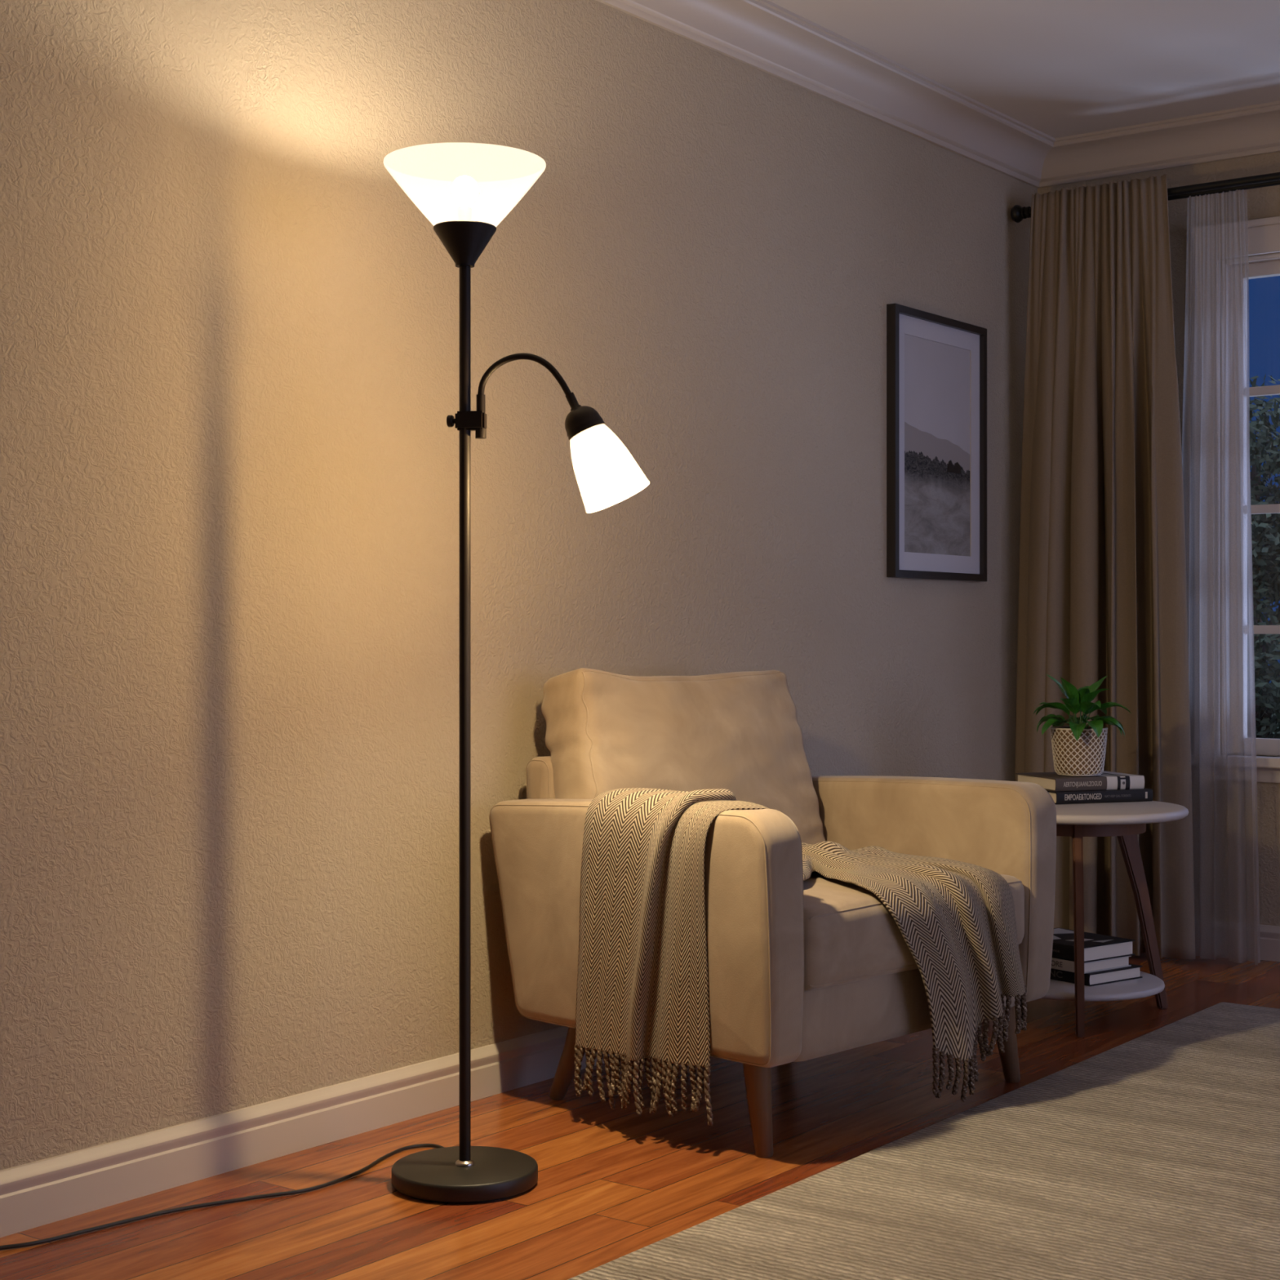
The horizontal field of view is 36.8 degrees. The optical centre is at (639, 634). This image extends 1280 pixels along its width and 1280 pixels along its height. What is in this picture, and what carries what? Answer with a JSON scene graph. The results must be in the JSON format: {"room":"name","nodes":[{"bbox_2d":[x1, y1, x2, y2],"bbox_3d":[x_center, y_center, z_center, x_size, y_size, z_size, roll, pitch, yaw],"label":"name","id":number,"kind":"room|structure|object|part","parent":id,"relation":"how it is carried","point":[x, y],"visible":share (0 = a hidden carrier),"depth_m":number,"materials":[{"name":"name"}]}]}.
{"room":"living room","nodes":[
{"label":"living room","id":0,"kind":"room"},
{"bbox_2d":[0,0,1037,1170],"bbox_3d":[-1.158,-0.290,3.000,0.120,2.500,8.200,0,0,37],"label":"wall","id":1,"kind":"structure","parent":0,"point":[229,334],"depth_m":3.73,"materials":[{"name":"beige paint"}]},
{"bbox_2d":[0,1026,614,1237],"bbox_3d":[-1.118,0.909,2.939,0.017,0.102,7.950,0,0,37],"label":"baseboard","id":2,"kind":"structure","parent":1,"relation":"attached to","point":[40,1193],"depth_m":3.48,"materials":[{"name":"beige"}]},
{"bbox_2d":[595,0,1054,187],"bbox_3d":[-1.080,-1.481,2.910,0.112,0.118,7.950,0,0,37],"label":"trim","id":3,"kind":"structure","parent":1,"relation":"attached to","point":[765,36],"depth_m":5.09,"materials":[{"name":"beige paint"}]},
{"bbox_2d":[886,303,986,582],"bbox_3d":[0.865,-0.540,5.564,0.028,0.760,0.556,0,0,37],"label":"framed picture","id":4,"kind":"object","parent":1,"relation":"attached to","point":[936,365],"visible":1,"depth_m":5.55,"materials":[{"name":"black"}]},
{"bbox_2d":[904,333,969,556],"bbox_3d":[0.862,-0.540,5.566,0.001,0.614,0.404,0,0,37],"label":"art print","id":5,"kind":"object","parent":4,"relation":"attached to","point":[937,375],"depth_m":5.56},
{"bbox_2d":[0,951,1279,1279],"bbox_3d":[1.266,1.010,1.175,6.190,0.100,8.200,0,0,37],"label":"floor","id":6,"kind":"structure","parent":0,"point":[611,1184],"depth_m":3.41,"materials":[{"name":"red wood"}]},
{"bbox_2d":[0,142,624,1249],"bbox_3d":[-0.628,0.068,3.281,1.248,1.785,0.450,0,0,-20],"label":"floor lamp","id":7,"kind":"object","parent":6,"relation":"on","point":[465,190],"visible":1,"depth_m":3.33,"materials":[{"name":"black metal"}]},
{"bbox_3d":[-0.731,0.956,3.200,1.057,0.007,0.125,0,0,-45],"label":"power cord","id":8,"kind":"part","parent":7,"relation":"part of","materials":[{"name":"black rubber"}]},
{"bbox_3d":[-0.329,-0.374,3.364,0.016,0.021,0.021,0,0,9],"label":"knob","id":9,"kind":"part","parent":7,"relation":"part of","materials":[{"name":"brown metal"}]},
{"bbox_3d":[-0.306,-0.767,3.360,0.283,0.115,0.283,0,0,37],"label":"lamp shade","id":10,"kind":"part","parent":7,"relation":"part of","materials":[{"name":"white glass"}]},
{"bbox_3d":[-0.050,-0.268,3.320,0.048,0.057,0.048,0,0,37],"label":"bulb","id":11,"kind":"part","parent":7,"relation":"part of","materials":[{"name":"white glass"}]},
{"bbox_2d":[488,667,1056,1158],"bbox_3d":[0.295,0.518,4.044,0.760,0.898,1.002,0,0,43],"label":"armchair","id":12,"kind":"object","parent":6,"relation":"on","point":[817,966],"visible":0.77,"depth_m":3.91,"materials":[{"name":"beige fabric"}]},
{"bbox_3d":[0.054,0.517,4.271,0.093,0.525,0.783,0,0,43],"label":"backrest","id":13,"kind":"part","parent":12,"relation":"part of","materials":[{"name":"beige fabric"}]},
{"bbox_3d":[-0.135,0.865,3.974,0.105,0.205,0.054,0,0,19],"label":"leg","id":14,"kind":"part","parent":12,"relation":"part of","materials":[{"name":"brown wood"}]},
{"bbox_3d":[-0.003,0.553,3.728,0.750,0.464,0.131,0,0,43],"label":"armrest","id":15,"kind":"part","parent":12,"relation":"part of","materials":[{"name":"beige fabric"}]},
{"bbox_2d":[541,667,825,844],"bbox_3d":[0.101,0.303,4.211,0.246,0.467,0.747,0,0,43],"label":"cushion","id":16,"kind":"object","parent":12,"relation":"on","point":[740,733],"depth_m":4.09,"materials":[{"name":"beige fabric"}]},
{"bbox_3d":[0.214,0.865,3.538,0.054,0.194,0.055,0,0,43],"label":"leg","id":17,"kind":"part","parent":12,"relation":"part of","materials":[{"name":"brown wood"}]},
{"bbox_2d":[573,787,1026,1125],"bbox_3d":[0.342,0.605,3.860,0.916,0.634,0.474,0,0,-31],"label":"throw blanket","id":18,"kind":"object","parent":12,"relation":"on","point":[642,995],"visible":0.94,"depth_m":3.69,"materials":[{"name":"fabric"}]},
{"bbox_3d":[0.307,0.720,4.034,0.660,0.150,0.760,0,0,43],"label":"seat","id":19,"kind":"part","parent":12,"relation":"part of","materials":[{"name":"beige fabric"}]},
{"bbox_2d":[803,871,1024,990],"bbox_3d":[0.365,0.583,3.981,0.570,0.191,0.742,0,0,43],"label":"seat cushion","id":20,"kind":"object","parent":12,"relation":"on","point":[851,940],"depth_m":3.65,"materials":[{"name":"beige fabric"}]},
{"bbox_3d":[0.595,0.553,4.358,0.750,0.464,0.132,0,0,43],"label":"armrest","id":21,"kind":"part","parent":12,"relation":"part of","materials":[{"name":"beige fabric"}]},
{"bbox_3d":[0.780,0.865,4.122,0.054,0.198,0.074,0,0,43],"label":"leg","id":22,"kind":"part","parent":12,"relation":"part of","materials":[{"name":"brown wood"}]},
{"bbox_2d":[567,1002,1279,1279],"bbox_3d":[1.349,0.953,2.153,3.135,0.013,4.662,0,0,37],"label":"area rug","id":23,"kind":"object","parent":6,"relation":"on","point":[1154,1155],"visible":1,"depth_m":3.27,"materials":[{"name":"grey fabric"}]},
{"bbox_2d":[1040,800,1188,1037],"bbox_3d":[1.090,0.695,4.838,0.562,0.531,0.562,0,0,37],"label":"side table","id":24,"kind":"object","parent":6,"relation":"on","point":[1124,820],"visible":0.53,"depth_m":4.67,"materials":[{"name":"grey paint"}]},
{"bbox_3d":[1.060,0.707,4.647,0.024,0.507,0.146,0,0,9],"label":"leg","id":25,"kind":"part","parent":24,"relation":"part of","materials":[{"name":"brown wood"}]},
{"bbox_2d":[1050,963,1142,986],"bbox_3d":[1.109,0.849,4.877,0.205,0.030,0.250,0,0,-37],"label":"book","id":26,"kind":"object","parent":24,"relation":"on","point":[1132,972],"visible":0.3,"depth_m":4.78,"materials":[{"name":"black paper"}]},
{"bbox_2d":[1051,955,1131,973],"bbox_3d":[1.089,0.820,4.869,0.190,0.027,0.235,0,0,-37],"label":"book","id":27,"kind":"object","parent":26,"relation":"on","point":[1122,962],"visible":0.34,"depth_m":4.77,"materials":[{"name":"grey paper"}]},
{"bbox_2d":[1052,927,1134,962],"bbox_3d":[1.091,0.787,4.877,0.203,0.038,0.250,0,0,-37],"label":"book","id":28,"kind":"object","parent":27,"relation":"on","point":[1097,947],"visible":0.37,"depth_m":4.79,"materials":[{"name":"black paper"}]},
{"bbox_2d":[1046,788,1152,804],"bbox_3d":[1.151,0.413,4.996,0.285,0.031,0.210,0,0,-20],"label":"book","id":29,"kind":"object","parent":24,"relation":"on","point":[1144,794],"visible":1,"depth_m":4.90,"materials":[{"name":"black paper"}]},
{"bbox_2d":[1015,770,1144,791],"bbox_3d":[1.145,0.381,5.002,0.262,0.035,0.201,0,0,-19],"label":"book","id":30,"kind":"object","parent":29,"relation":"on","point":[1107,780],"visible":0.98,"depth_m":4.92,"materials":[{"name":"black paper"}]},
{"bbox_2d":[1033,674,1130,776],"bbox_3d":[1.133,0.233,4.968,0.234,0.261,0.246,0,0,-24],"label":"potted plant","id":31,"kind":"object","parent":30,"relation":"on","point":[1078,749],"visible":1,"depth_m":4.92,"materials":[{"name":"green plant"}]},
{"bbox_3d":[1.135,0.302,4.970,0.138,0.124,0.138,0,0,37],"label":"pot","id":32,"kind":"part","parent":31,"relation":"part of","materials":[{"name":"white ceramic"}]},
{"bbox_2d":[1040,971,1164,1001],"bbox_3d":[1.090,0.873,4.838,0.448,0.018,0.448,0,0,37],"label":"shelf","id":33,"kind":"object","parent":24,"relation":"attached to","point":[1152,984],"depth_m":4.67,"materials":[{"name":"grey paint"}]},
{"bbox_3d":[1.278,0.707,4.910,0.164,0.507,0.024,0,0,-21],"label":"leg","id":34,"kind":"part","parent":24,"relation":"part of","materials":[{"name":"brown wood"}]},
{"bbox_2d":[768,0,1279,138],"bbox_3d":[1.266,-1.590,1.175,6.190,0.100,8.200,0,0,37],"label":"ceiling","id":35,"kind":"structure","parent":0,"point":[1059,68],"depth_m":5.05,"materials":[{"name":"beige paint"}]},
{"bbox_2d":[1037,151,1279,926],"bbox_3d":[3.696,-0.290,4.384,5.970,2.500,0.150,0,0,37],"label":"wall","id":36,"kind":"structure","parent":0,"point":[1264,202],"depth_m":5.72,"materials":[{"name":"beige paint"}]},
{"bbox_2d":[1010,172,1279,222],"bbox_3d":[2.227,-1.291,5.253,2.561,0.078,0.227,0,0,37],"label":"curtain rod","id":37,"kind":"object","parent":36,"relation":"attached to","point":[1018,213],"visible":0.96,"depth_m":5.59,"materials":[{"name":"black metal"}]},
{"bbox_2d":[1014,173,1195,959],"bbox_3d":[1.388,-0.203,5.767,0.584,2.290,0.138,0,0,37],"label":"curtain","id":38,"kind":"object","parent":37,"relation":"hanging from","point":[1103,591],"visible":0.83,"depth_m":5.72,"materials":[{"name":"beige fabric"}]},
{"bbox_2d":[1182,189,1260,964],"bbox_3d":[1.695,-0.173,5.610,0.248,2.242,0.070,0,0,37],"label":"sheer curtain","id":39,"kind":"object","parent":37,"relation":"hanging from","point":[1210,597],"visible":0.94,"depth_m":5.62,"materials":[{"name":"white fabric"}]},
{"bbox_2d":[1037,101,1279,188],"bbox_3d":[3.617,-1.481,4.279,5.970,0.118,0.112,0,0,37],"label":"trim","id":40,"kind":"structure","parent":36,"relation":"attached to","point":[1252,130],"depth_m":5.82,"materials":[{"name":"beige paint"}]},
{"bbox_2d":[1192,216,1279,782],"bbox_3d":[2.370,-0.395,5.329,1.715,1.660,0.215,0,0,37],"label":"window","id":41,"kind":"structure","parent":36,"relation":"in","point":[1264,234],"depth_m":5.69,"materials":[{"name":"beige paint"}]},
{"bbox_3d":[2.370,0.398,5.329,1.715,0.075,0.215,0,0,37],"label":"sill","id":42,"kind":"part","parent":41,"relation":"part of","materials":[{"name":"beige paint"}]},
{"bbox_3d":[2.384,-0.375,5.347,1.495,1.470,0.040,0,0,37],"label":"sash","id":43,"kind":"part","parent":41,"relation":"part of","materials":[{"name":"beige paint"}]},
{"bbox_2d":[1197,923,1279,961],"bbox_3d":[3.646,0.909,4.317,5.970,0.102,0.017,0,0,37],"label":"baseboard","id":44,"kind":"structure","parent":36,"relation":"attached to","point":[1269,935],"depth_m":5.66,"materials":[{"name":"beige"}]},
{"label":"outside","id":45,"kind":"structure","parent":0,"visible":0},
{"bbox_3d":[6.804,1.210,17.347,34.000,0.200,24.100,0,0,37],"label":"lawn","id":46,"kind":"structure","parent":45,"visible":0},
{"bbox_2d":[1247,373,1279,738],"bbox_3d":[3.854,-0.196,10.943,3.308,2.631,2.326,0,0,-8],"label":"tree","id":47,"kind":"object","parent":46,"relation":"on","point":[1265,558],"visible":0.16,"depth_m":10.79,"materials":[{"name":"green plant"}]}
]}

